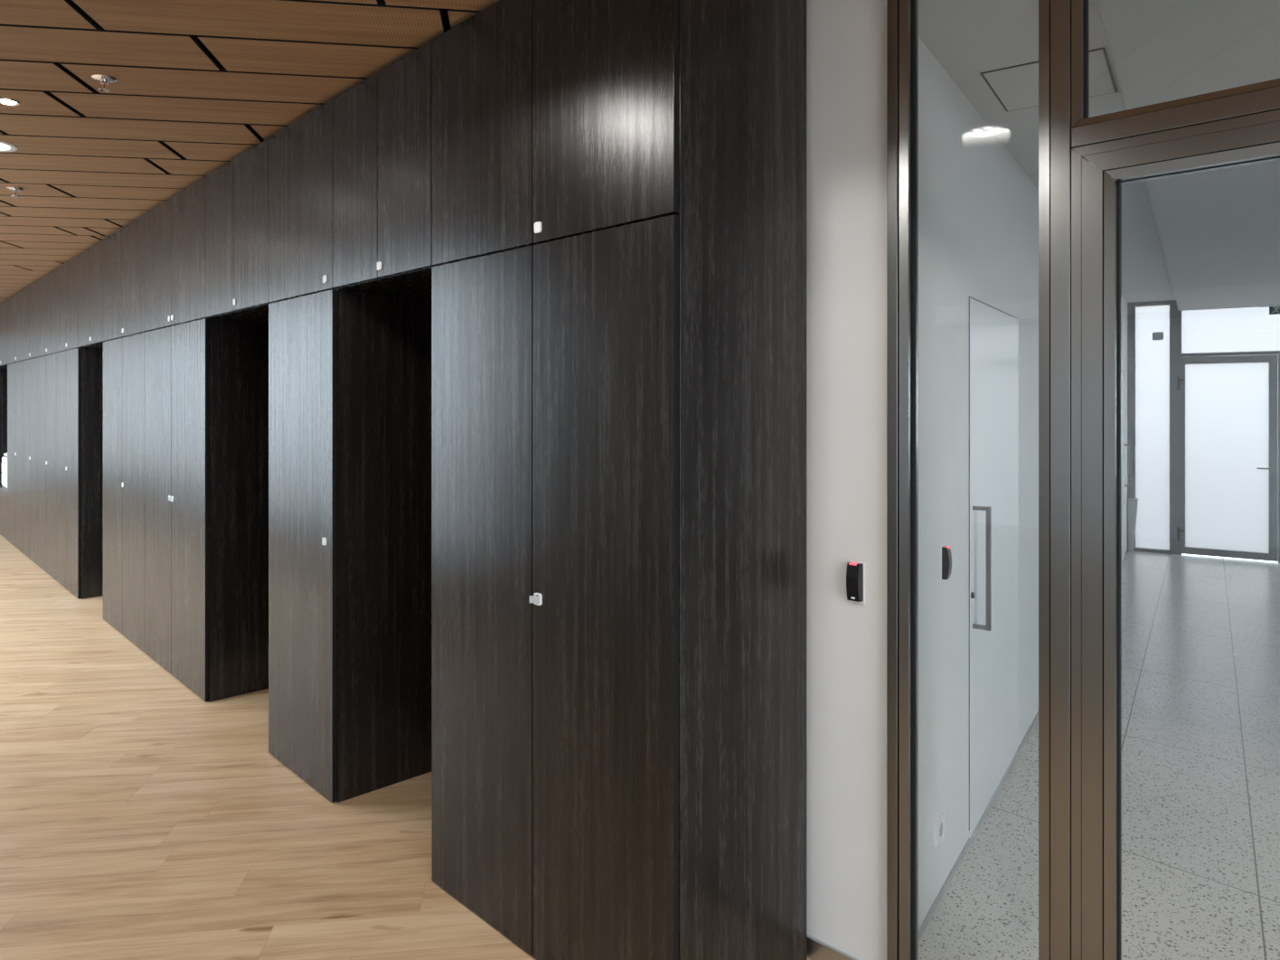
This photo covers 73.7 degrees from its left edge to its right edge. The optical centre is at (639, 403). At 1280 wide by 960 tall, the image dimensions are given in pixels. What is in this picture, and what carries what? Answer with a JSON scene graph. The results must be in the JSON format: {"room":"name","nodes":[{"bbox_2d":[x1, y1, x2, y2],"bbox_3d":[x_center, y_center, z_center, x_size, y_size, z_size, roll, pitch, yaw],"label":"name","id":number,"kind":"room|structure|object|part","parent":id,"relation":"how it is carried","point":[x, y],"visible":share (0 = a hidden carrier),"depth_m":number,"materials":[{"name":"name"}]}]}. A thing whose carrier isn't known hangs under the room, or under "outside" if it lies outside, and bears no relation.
{"room":"office corridor","nodes":[
{"label":"office corridor","id":0,"kind":"room"},
{"bbox_2d":[0,0,498,303],"bbox_3d":[-3.900,-1.249,6.811,5.052,0.018,22.000,0,0,-44],"label":"ceiling","id":1,"kind":"structure","parent":0,"point":[84,177],"depth_m":3.33,"materials":[{"name":"brown wood"}]},
{"bbox_2d":[0,141,18,151],"bbox_3d":[-3.112,-1.236,4.086,0.216,0.007,0.216,0,0,0],"label":"recessed light","id":2,"kind":"object","parent":1,"relation":"in","point":[4,146],"visible":1,"depth_m":4.12,"materials":[{"name":"white plastic"}]},
{"bbox_2d":[0,97,20,105],"bbox_3d":[-2.595,-1.236,3.499,0.092,0.007,0.092,0,0,0],"label":"recessed light","id":3,"kind":"object","parent":1,"relation":"in","point":[6,101],"visible":1,"depth_m":3.50,"materials":[{"name":"silver metal"}]},
{"bbox_2d":[6,186,24,197],"bbox_3d":[-3.593,-1.216,4.908,0.084,0.048,0.084,0,0,-29],"label":"sprinkler","id":4,"kind":"object","parent":1,"relation":"attached to","point":[14,189],"visible":1,"depth_m":4.90,"materials":[{"name":"silver metal"}]},
{"bbox_2d":[91,74,117,92],"bbox_3d":[-2.038,-1.216,3.247,0.084,0.048,0.084,0,0,-29],"label":"sprinkler","id":5,"kind":"object","parent":1,"relation":"attached to","point":[105,80],"visible":1,"depth_m":3.24,"materials":[{"name":"silver metal"}]},
{"bbox_3d":[-2.038,-1.212,3.247,0.020,0.035,0.027,0,0,29],"label":"frame","id":6,"kind":"part","parent":5,"relation":"part of","materials":[{"name":"silver metal"}]},
{"bbox_2d":[47,0,451,171],"bbox_3d":[-3.900,-1.330,6.811,5.051,0.060,22.000,0,0,-44],"label":"ceiling slots","id":7,"kind":"object","parent":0,"point":[444,12],"depth_m":2.94,"materials":[{"name":"black"}]},
{"bbox_2d":[0,534,1279,959],"bbox_3d":[-1.393,1.640,9.200,11.977,0.080,22.000,0,0,-44],"label":"floor","id":8,"kind":"structure","parent":0,"point":[143,817],"depth_m":3.28,"materials":[{"name":"brown wood"}]},
{"bbox_2d":[0,369,7,479],"bbox_3d":[-9.054,0.571,12.145,0.545,2.058,1.725,0,0,-43],"label":"tall cabinet","id":9,"kind":"object","parent":8,"relation":"on","point":[3,372],"visible":0.09,"depth_m":11.44,"materials":[{"name":"laminate"}]},
{"bbox_2d":[0,480,7,539],"bbox_3d":[-7.825,1.310,10.830,0.545,0.580,1.872,0,0,-43],"label":"base cabinet","id":10,"kind":"object","parent":8,"relation":"on","point":[3,490],"visible":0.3,"depth_m":10.21,"materials":[{"name":"laminate"}]},
{"bbox_2d":[1,452,7,488],"bbox_3d":[-7.531,0.753,10.521,0.486,0.530,0.620,0,0,-43],"label":"copier","id":11,"kind":"object","parent":10,"relation":"on","point":[4,458],"visible":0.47,"depth_m":10.40,"materials":[{"name":"white plastic"}]},
{"bbox_3d":[-7.706,0.788,10.357,0.006,0.120,0.580,0,0,-43],"label":"paper drawer","id":12,"kind":"part","parent":11,"relation":"part of","materials":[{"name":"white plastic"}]},
{"bbox_3d":[-7.706,0.928,10.357,0.006,0.120,0.580,0,0,-43],"label":"paper drawer","id":13,"kind":"part","parent":11,"relation":"part of","materials":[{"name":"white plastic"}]},
{"bbox_2d":[7,362,15,546],"bbox_3d":[-6.967,0.571,9.911,0.545,2.058,0.639,0,0,-43],"label":"tall cabinet","id":14,"kind":"object","parent":8,"relation":"on","point":[11,368],"visible":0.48,"depth_m":9.72,"materials":[{"name":"laminate"}]},
{"bbox_2d":[7,294,18,364],"bbox_3d":[-6.967,-0.838,9.911,0.545,0.754,0.639,0,0,-43],"label":"upper cabinet","id":15,"kind":"object","parent":14,"relation":"on","point":[11,302],"visible":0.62,"depth_m":9.72,"materials":[{"name":"laminate"}]},
{"bbox_2d":[0,300,7,369],"bbox_3d":[-7.827,-0.838,10.828,0.550,0.754,1.872,0,0,-43],"label":"upper cabinet","id":16,"kind":"object","parent":15,"relation":"attached to","point":[4,305],"visible":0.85,"depth_m":10.21,"materials":[{"name":"laminate"}]},
{"bbox_2d":[14,358,29,558],"bbox_3d":[-6.409,0.571,9.310,0.550,2.058,0.999,0,0,-43],"label":"tall cabinet","id":17,"kind":"object","parent":8,"relation":"on","point":[22,454],"visible":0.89,"depth_m":9.09,"materials":[{"name":"laminate"}]},
{"bbox_3d":[-6.763,0.569,9.307,0.019,2.050,0.516,0,0,-43],"label":"door","id":18,"kind":"part","parent":17,"relation":"part of","materials":[{"name":"laminate"}]},
{"bbox_2d":[14,285,29,361],"bbox_3d":[-6.409,-0.838,9.310,0.550,0.754,0.999,0,0,-43],"label":"upper cabinet","id":19,"kind":"object","parent":17,"relation":"on","point":[23,297],"visible":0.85,"depth_m":9.09,"materials":[{"name":"laminate"}]},
{"bbox_3d":[-6.763,-0.838,9.307,0.019,0.750,0.516,0,0,-43],"label":"door","id":20,"kind":"part","parent":19,"relation":"part of","materials":[{"name":"laminate"}]},
{"bbox_3d":[-6.421,-0.838,8.942,0.019,0.750,0.476,0,0,-43],"label":"door","id":21,"kind":"part","parent":19,"relation":"part of","materials":[{"name":"laminate"}]},
{"bbox_3d":[-6.421,0.569,8.942,0.019,2.050,0.476,0,0,-43],"label":"door","id":22,"kind":"part","parent":17,"relation":"part of","materials":[{"name":"laminate"}]},
{"bbox_2d":[28,355,46,572],"bbox_3d":[-5.741,0.571,8.596,0.550,2.058,0.953,0,0,-43],"label":"tall cabinet","id":23,"kind":"object","parent":8,"relation":"on","point":[37,457],"visible":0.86,"depth_m":8.38,"materials":[{"name":"laminate"}]},
{"bbox_3d":[-6.087,0.569,8.585,0.019,2.050,0.493,0,0,-43],"label":"door","id":24,"kind":"part","parent":23,"relation":"part of","materials":[{"name":"laminate"}]},
{"bbox_2d":[28,275,48,358],"bbox_3d":[-5.741,-0.838,8.596,0.550,0.754,0.953,0,0,-43],"label":"upper cabinet","id":25,"kind":"object","parent":23,"relation":"on","point":[38,288],"visible":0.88,"depth_m":8.38,"materials":[{"name":"laminate"}]},
{"bbox_3d":[-6.087,-0.838,8.585,0.019,0.750,0.493,0,0,-43],"label":"door","id":26,"kind":"part","parent":25,"relation":"part of","materials":[{"name":"laminate"}]},
{"bbox_3d":[-5.761,-0.838,8.237,0.019,0.750,0.453,0,0,-43],"label":"door","id":27,"kind":"part","parent":25,"relation":"part of","materials":[{"name":"laminate"}]},
{"bbox_3d":[-5.761,0.569,8.237,0.019,2.050,0.453,0,0,-43],"label":"door","id":28,"kind":"part","parent":23,"relation":"part of","materials":[{"name":"laminate"}]},
{"bbox_2d":[46,350,65,588],"bbox_3d":[-5.081,0.571,7.891,0.550,2.058,0.975,0,0,-43],"label":"tall cabinet","id":29,"kind":"object","parent":8,"relation":"on","point":[55,362],"visible":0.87,"depth_m":7.71,"materials":[{"name":"laminate"}]},
{"bbox_3d":[-5.430,0.569,7.883,0.019,2.050,0.507,0,0,-43],"label":"door","id":30,"kind":"part","parent":29,"relation":"part of","materials":[{"name":"laminate"}]},
{"bbox_2d":[46,263,67,354],"bbox_3d":[-5.081,-0.838,7.891,0.550,0.754,0.975,0,0,-43],"label":"upper cabinet","id":31,"kind":"object","parent":29,"relation":"on","point":[56,279],"visible":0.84,"depth_m":7.67,"materials":[{"name":"laminate"}]},
{"bbox_3d":[-5.430,-0.838,7.883,0.019,0.750,0.507,0,0,-43],"label":"door","id":32,"kind":"part","parent":31,"relation":"part of","materials":[{"name":"laminate"}]},
{"bbox_3d":[-5.097,-0.838,7.527,0.019,0.750,0.461,0,0,-43],"label":"door","id":33,"kind":"part","parent":31,"relation":"part of","materials":[{"name":"laminate"}]},
{"bbox_3d":[-5.097,0.569,7.527,0.019,2.050,0.461,0,0,-43],"label":"door","id":34,"kind":"part","parent":29,"relation":"part of","materials":[{"name":"laminate"}]},
{"bbox_2d":[65,348,103,599],"bbox_3d":[-4.571,0.571,7.346,0.550,2.058,0.515,0,0,-43],"label":"tall cabinet","id":35,"kind":"object","parent":8,"relation":"on","point":[84,366],"visible":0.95,"depth_m":7.04,"materials":[{"name":"laminate"}]},
{"bbox_3d":[-4.761,0.569,7.168,0.019,2.050,0.513,0,0,-43],"label":"door","id":36,"kind":"part","parent":35,"relation":"part of","materials":[{"name":"laminate"}]},
{"bbox_2d":[65,254,103,349],"bbox_3d":[-4.571,-0.838,7.346,0.550,0.754,0.515,0,0,-43],"label":"upper cabinet","id":37,"kind":"object","parent":35,"relation":"on","point":[71,266],"visible":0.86,"depth_m":7.13,"materials":[{"name":"laminate"}]},
{"bbox_3d":[-4.761,-0.838,7.168,0.019,0.750,0.513,0,0,-43],"label":"door","id":38,"kind":"part","parent":37,"relation":"part of","materials":[{"name":"laminate"}]},
{"bbox_2d":[78,240,104,348],"bbox_3d":[-4.091,-0.838,6.834,0.551,0.754,0.886,0,0,-43],"label":"upper cabinet","id":39,"kind":"object","parent":35,"relation":"on","point":[90,261],"visible":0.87,"depth_m":6.62,"materials":[{"name":"laminate"}]},
{"bbox_3d":[-4.429,-0.838,6.815,0.019,0.750,0.448,0,0,-43],"label":"door","id":40,"kind":"part","parent":39,"relation":"part of","materials":[{"name":"laminate"}]},
{"bbox_3d":[-4.126,-0.838,6.491,0.019,0.750,0.431,0,0,-43],"label":"door","id":41,"kind":"part","parent":39,"relation":"part of","materials":[{"name":"laminate"}]},
{"bbox_2d":[103,332,144,652],"bbox_3d":[-3.379,0.571,6.076,0.550,2.058,1.190,0,0,-43],"label":"tall cabinet","id":42,"kind":"object","parent":8,"relation":"on","point":[124,357],"visible":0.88,"depth_m":5.87,"materials":[{"name":"laminate"}]},
{"bbox_3d":[-3.773,0.569,6.115,0.019,2.050,0.591,0,0,-43],"label":"door","id":43,"kind":"part","parent":42,"relation":"part of","materials":[{"name":"laminate"}]},
{"bbox_2d":[103,214,146,341],"bbox_3d":[-3.379,-0.838,6.076,0.550,0.754,1.190,0,0,-43],"label":"upper cabinet","id":44,"kind":"object","parent":42,"relation":"on","point":[124,249],"visible":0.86,"depth_m":5.87,"materials":[{"name":"laminate"}]},
{"bbox_3d":[-3.773,-0.838,6.115,0.019,0.750,0.591,0,0,-43],"label":"door","id":45,"kind":"part","parent":44,"relation":"part of","materials":[{"name":"laminate"}]},
{"bbox_3d":[-3.365,-0.838,5.681,0.019,0.750,0.591,0,0,-43],"label":"door","id":46,"kind":"part","parent":44,"relation":"part of","materials":[{"name":"laminate"}]},
{"bbox_3d":[-3.365,0.569,5.681,0.019,2.050,0.591,0,0,-43],"label":"door","id":47,"kind":"part","parent":42,"relation":"part of","materials":[{"name":"laminate"}]},
{"bbox_2d":[144,318,268,701],"bbox_3d":[-2.556,0.571,5.190,0.566,2.058,1.228,0,0,-43],"label":"tall cabinet","id":48,"kind":"object","parent":8,"relation":"on","point":[206,380],"visible":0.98,"depth_m":4.73,"materials":[{"name":"laminate"}]},
{"bbox_3d":[-2.956,0.569,5.247,0.019,2.050,0.593,0,0,-43],"label":"door","id":49,"kind":"part","parent":48,"relation":"part of","materials":[{"name":"laminate"}]},
{"bbox_3d":[-2.535,0.569,4.799,0.019,2.050,0.628,0,0,-43],"label":"door","id":50,"kind":"part","parent":48,"relation":"part of","materials":[{"name":"laminate"}]},
{"bbox_2d":[144,177,266,331],"bbox_3d":[-2.550,-0.838,5.195,0.551,0.754,1.228,0,0,-43],"label":"upper cabinet","id":51,"kind":"object","parent":48,"relation":"on","point":[174,230],"visible":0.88,"depth_m":4.96,"materials":[{"name":"laminate"}]},
{"bbox_3d":[-2.956,-0.838,5.247,0.019,0.750,0.593,0,0,-43],"label":"door","id":52,"kind":"part","parent":51,"relation":"part of","materials":[{"name":"laminate"}]},
{"bbox_3d":[-2.535,-0.838,4.799,0.019,0.750,0.628,0,0,-43],"label":"door","id":53,"kind":"part","parent":51,"relation":"part of","materials":[{"name":"laminate"}]},
{"bbox_2d":[268,289,432,802],"bbox_3d":[-1.267,0.571,3.839,0.550,2.058,0.683,0,0,-44],"label":"tall cabinet","id":54,"kind":"object","parent":8,"relation":"on","point":[350,372],"visible":0.98,"depth_m":3.57,"materials":[{"name":"laminate"}]},
{"bbox_3d":[-1.455,0.569,3.659,0.019,2.050,0.680,0,0,-44],"label":"door","id":55,"kind":"part","parent":54,"relation":"part of","materials":[{"name":"laminate"}]},
{"bbox_3d":[-1.278,0.558,3.455,0.005,0.031,0.029,0,0,-44],"label":"lock handle","id":56,"kind":"part","parent":54,"relation":"part of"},
{"bbox_2d":[268,100,432,302],"bbox_3d":[-1.267,-0.838,3.839,0.550,0.754,0.683,0,0,-44],"label":"upper cabinet","id":57,"kind":"object","parent":54,"relation":"on","point":[300,155],"visible":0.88,"depth_m":3.63,"materials":[{"name":"laminate"}]},
{"bbox_2d":[205,138,271,321],"bbox_3d":[-1.816,-0.838,4.417,0.550,0.754,0.910,0,0,-43],"label":"upper cabinet","id":58,"kind":"object","parent":57,"relation":"attached to","point":[237,192],"visible":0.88,"depth_m":4.21,"materials":[{"name":"laminate"}]},
{"bbox_3d":[-2.167,-0.838,4.409,0.019,0.750,0.436,0,0,-43],"label":"door","id":59,"kind":"part","parent":58,"relation":"part of","materials":[{"name":"laminate"}]},
{"bbox_3d":[-1.853,-0.838,4.078,0.019,0.750,0.467,0,0,-43],"label":"door","id":60,"kind":"part","parent":58,"relation":"part of","materials":[{"name":"laminate"}]},
{"bbox_3d":[-1.455,-0.838,3.659,0.019,0.750,0.680,0,0,-44],"label":"door","id":61,"kind":"part","parent":57,"relation":"part of","materials":[{"name":"laminate"}]},
{"bbox_3d":[-1.275,-0.503,3.452,0.005,0.031,0.029,0,0,-44],"label":"lock handle","id":62,"kind":"part","parent":57,"relation":"part of","materials":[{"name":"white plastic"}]},
{"bbox_2d":[432,215,678,959],"bbox_3d":[-0.121,0.571,2.640,0.566,2.058,1.113,0,0,-44],"label":"tall cabinet","id":63,"kind":"object","parent":8,"relation":"on","point":[555,363],"visible":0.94,"depth_m":2.36,"materials":[{"name":"laminate"}]},
{"bbox_3d":[-0.498,0.569,2.664,0.019,2.050,0.550,0,0,-44],"label":"door","id":64,"kind":"part","parent":63,"relation":"part of","materials":[{"name":"laminate"}]},
{"bbox_3d":[-0.292,0.558,2.436,0.006,0.033,0.031,0,0,-44],"label":"latch frame","id":65,"kind":"part","parent":63,"relation":"part of","materials":[{"name":"white plastic"}]},
{"bbox_3d":[-0.107,0.569,2.265,0.019,2.050,0.558,0,0,-44],"label":"door","id":66,"kind":"part","parent":63,"relation":"part of","materials":[{"name":"laminate"}]},
{"bbox_2d":[674,0,806,959],"bbox_3d":[0.281,0.193,2.268,0.536,2.815,0.020,0,0,-45],"label":"end panel","id":67,"kind":"object","parent":8,"relation":"on","point":[742,213],"visible":0.92,"depth_m":2.24,"materials":[{"name":"laminate"}]},
{"bbox_2d":[1127,498,1138,552],"bbox_3d":[5.320,1.312,9.211,0.096,0.575,0.106,0,0,34],"label":"waste bin","id":68,"kind":"object","parent":8,"relation":"on","point":[1133,503],"visible":1,"depth_m":9.18,"materials":[{"name":"grey plastic"}]},
{"bbox_2d":[1071,0,1279,152],"bbox_3d":[1.450,0.180,1.617,1.163,2.840,0.070,0,0,42],"label":"window","id":69,"kind":"structure","parent":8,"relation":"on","point":[1262,97],"depth_m":1.89,"materials":[{"name":"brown metal"}]},
{"bbox_2d":[1071,109,1279,959],"bbox_3d":[1.436,0.503,1.598,1.159,2.193,0.117,0,0,42],"label":"door","id":70,"kind":"structure","parent":69,"relation":"attached to","point":[1250,139],"depth_m":1.94,"materials":[{"name":"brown metal"}]},
{"bbox_2d":[806,0,1127,959],"bbox_3d":[2.807,0.120,5.964,0.484,2.960,8.450,0,0,34],"label":"wall","id":71,"kind":"structure","parent":0,"point":[978,209],"depth_m":2.47,"materials":[{"name":"white paint"}]},
{"bbox_2d":[15,0,501,294],"bbox_3d":[-4.700,-1.228,7.494,0.504,0.025,14.471,0,0,-43],"label":"trim","id":72,"kind":"structure","parent":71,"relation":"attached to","point":[499,0],"depth_m":3.17,"materials":[{"name":"black"}]},
{"bbox_2d":[332,41,436,297],"bbox_3d":[-0.768,-0.838,3.317,0.550,0.754,0.760,0,0,-44],"label":"upper cabinet","id":73,"kind":"object","parent":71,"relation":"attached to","point":[382,125],"visible":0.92,"depth_m":3.11,"materials":[{"name":"laminate"}]},
{"bbox_3d":[-1.089,-0.838,3.275,0.019,0.750,0.373,0,0,-44],"label":"door","id":74,"kind":"part","parent":73,"relation":"part of","materials":[{"name":"laminate"}]},
{"bbox_3d":[-0.952,-0.503,3.115,0.005,0.031,0.029,0,0,-44],"label":"lock handle","id":75,"kind":"part","parent":73,"relation":"part of","materials":[{"name":"white plastic"}]},
{"bbox_3d":[-0.825,-0.838,3.000,0.019,0.750,0.381,0,0,-44],"label":"door","id":76,"kind":"part","parent":73,"relation":"part of","materials":[{"name":"laminate"}]},
{"bbox_2d":[432,0,678,265],"bbox_3d":[-0.116,-0.838,2.646,0.551,0.754,1.113,0,0,-44],"label":"upper cabinet","id":77,"kind":"object","parent":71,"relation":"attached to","point":[552,120],"visible":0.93,"depth_m":2.40,"materials":[{"name":"laminate"}]},
{"bbox_3d":[-0.498,-0.838,2.664,0.019,0.750,0.550,0,0,-44],"label":"door","id":78,"kind":"part","parent":77,"relation":"part of","materials":[{"name":"laminate"}]},
{"bbox_3d":[-0.292,-0.503,2.436,0.005,0.031,0.029,0,0,-44],"label":"lock handle","id":79,"kind":"part","parent":77,"relation":"part of","materials":[{"name":"white plastic"}]},
{"bbox_3d":[-0.107,-0.838,2.265,0.019,0.750,0.558,0,0,-44],"label":"door","id":80,"kind":"part","parent":77,"relation":"part of","materials":[{"name":"laminate"}]},
{"bbox_2d":[806,934,858,959],"bbox_3d":[0.570,1.571,2.395,0.262,0.058,0.012,0,0,42],"label":"baseboard","id":81,"kind":"structure","parent":71,"relation":"attached to","point":[816,949],"depth_m":2.43,"materials":[{"name":"metal"}]},
{"bbox_2d":[846,560,865,603],"bbox_3d":[0.594,0.496,2.365,0.051,0.116,0.025,0,0,42],"label":"card reader","id":82,"kind":"object","parent":71,"relation":"attached to","point":[855,572],"visible":1,"depth_m":2.36,"materials":[{"name":"black plastic"}]},
{"bbox_2d":[934,811,944,847],"bbox_3d":[0.964,1.369,2.743,0.010,0.081,0.081,0,0,34],"label":"wall socket","id":83,"kind":"object","parent":71,"relation":"attached to","point":[939,823],"visible":1,"depth_m":2.73,"materials":[{"name":"white plastic"}]},
{"bbox_2d":[941,544,951,582],"bbox_3d":[1.002,0.521,2.786,0.025,0.116,0.051,0,0,34],"label":"card reader","id":84,"kind":"object","parent":71,"relation":"attached to","point":[945,551],"visible":1,"depth_m":2.77,"materials":[{"name":"black plastic"}]},
{"bbox_3d":[0.992,0.521,2.792,0.002,0.116,0.051,0,0,34],"label":"mounting plate","id":85,"kind":"part","parent":84,"relation":"part of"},
{"bbox_2d":[886,0,1072,959],"bbox_3d":[0.854,0.180,2.161,0.455,2.840,0.070,0,0,42],"label":"window","id":86,"kind":"structure","parent":71,"relation":"in","point":[1055,127],"depth_m":2.15,"materials":[{"name":"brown metal"}]},
{"bbox_2d":[969,296,1018,837],"bbox_3d":[1.478,0.601,3.484,0.086,1.982,0.958,0,0,34],"label":"door","id":87,"kind":"structure","parent":71,"relation":"in","point":[993,333],"depth_m":3.40,"materials":[{"name":"white paint"}]},
{"bbox_3d":[1.249,0.600,3.118,0.062,0.450,0.016,0,0,34],"label":"bar handle","id":88,"kind":"part","parent":87,"relation":"part of","materials":[{"name":"silver metal"}]},
{"bbox_2d":[918,547,1128,941],"bbox_3d":[3.025,1.588,5.849,0.006,0.024,8.360,0,0,34],"label":"baseboard","id":89,"kind":"structure","parent":71,"relation":"attached to","point":[931,911],"depth_m":3.05,"materials":[{"name":"grey plastic"}]},
{"bbox_2d":[1121,369,1130,558],"bbox_3d":[4.803,0.624,8.491,0.086,1.937,1.176,0,0,34],"label":"door","id":90,"kind":"structure","parent":71,"relation":"in","point":[1124,444],"depth_m":8.83,"materials":[{"name":"white paint"}]},
{"bbox_3d":[5.052,0.640,8.844,0.062,0.440,0.016,0,0,34],"label":"bar handle","id":91,"kind":"part","parent":90,"relation":"part of","materials":[{"name":"silver metal"}]},
{"bbox_2d":[918,0,1176,302],"bbox_3d":[3.211,-1.140,5.684,0.500,0.080,8.430,0,0,34],"label":"ceiling","id":92,"kind":"structure","parent":0,"point":[968,39],"depth_m":2.87,"materials":[{"name":"paint"}]},
{"bbox_2d":[980,47,1117,112],"bbox_3d":[1.406,-1.098,2.921,0.366,0.004,0.446,0,0,34],"label":"access hatch","id":93,"kind":"object","parent":92,"relation":"attached to","point":[1016,88],"visible":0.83,"depth_m":2.91,"materials":[{"name":"paint"}]},
{"bbox_2d":[1099,0,1279,310],"bbox_3d":[4.914,-1.083,4.166,4.076,0.194,9.075,0,0,34],"label":"ceiling","id":94,"kind":"structure","parent":0,"point":[1218,230],"depth_m":3.55,"materials":[{"name":"paint"}]},
{"bbox_2d":[1258,304,1279,314],"bbox_3d":[6.418,-0.939,8.474,0.445,0.093,0.060,0,0,34],"label":"exit sign","id":95,"kind":"object","parent":94,"relation":"attached to","point":[1274,309],"visible":1,"depth_m":8.52,"materials":[{"name":"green plastic"}]},
{"bbox_3d":[6.418,-0.979,8.474,0.445,0.014,0.060,0,0,34],"label":"mounting plate","id":96,"kind":"part","parent":95,"relation":"part of","materials":[{"name":"white plastic"}]},
{"bbox_3d":[6.412,-0.936,8.478,0.260,0.088,0.024,0,0,34],"label":"panel","id":97,"kind":"part","parent":95,"relation":"part of","materials":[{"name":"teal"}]},
{"bbox_3d":[7.281,0.125,8.083,4.666,2.950,0.130,0,0,34],"label":"wall","id":98,"kind":"structure","parent":0,"visible":0},
{"bbox_2d":[1127,300,1181,555],"bbox_3d":[5.542,0.250,9.196,0.496,2.700,0.060,0,0,34],"label":"window","id":99,"kind":"structure","parent":98,"relation":"in","point":[1153,327],"depth_m":9.19,"materials":[{"name":"glass"}]},
{"bbox_3d":[5.527,0.255,9.206,0.318,2.620,0.006,0,0,34],"label":"frosted pane","id":100,"kind":"part","parent":99,"relation":"part of","materials":[{"name":"white glass"}]},
{"bbox_2d":[1181,306,1279,357],"bbox_3d":[6.625,-0.798,8.477,2.104,0.604,0.060,0,0,34],"label":"window","id":101,"kind":"structure","parent":98,"relation":"in","point":[1253,330],"depth_m":8.82,"materials":[{"name":"white glass"}]},
{"bbox_2d":[1177,352,1277,561],"bbox_3d":[6.058,0.533,8.820,0.851,2.111,0.107,0,0,34],"label":"door","id":102,"kind":"structure","parent":101,"relation":"attached to","point":[1228,404],"depth_m":8.82,"materials":[{"name":"white glass"}]},
{"bbox_3d":[6.315,0.655,8.613,0.145,0.020,0.047,0,0,34],"label":"lever handle","id":103,"kind":"part","parent":102,"relation":"part of","materials":[{"name":"silver metal"}]},
{"bbox_3d":[6.625,-0.798,8.477,2.104,0.604,0.060,0,0,34],"label":"frame","id":104,"kind":"part","parent":101,"relation":"part of","materials":[{"name":"grey metal"}]},
{"bbox_2d":[1277,354,1279,563],"bbox_3d":[6.966,0.553,8.250,1.285,2.095,0.060,0,0,34],"label":"window","id":105,"kind":"structure","parent":98,"relation":"in","point":[1278,355],"depth_m":8.58,"materials":[{"name":"grey metal"}]}
]}

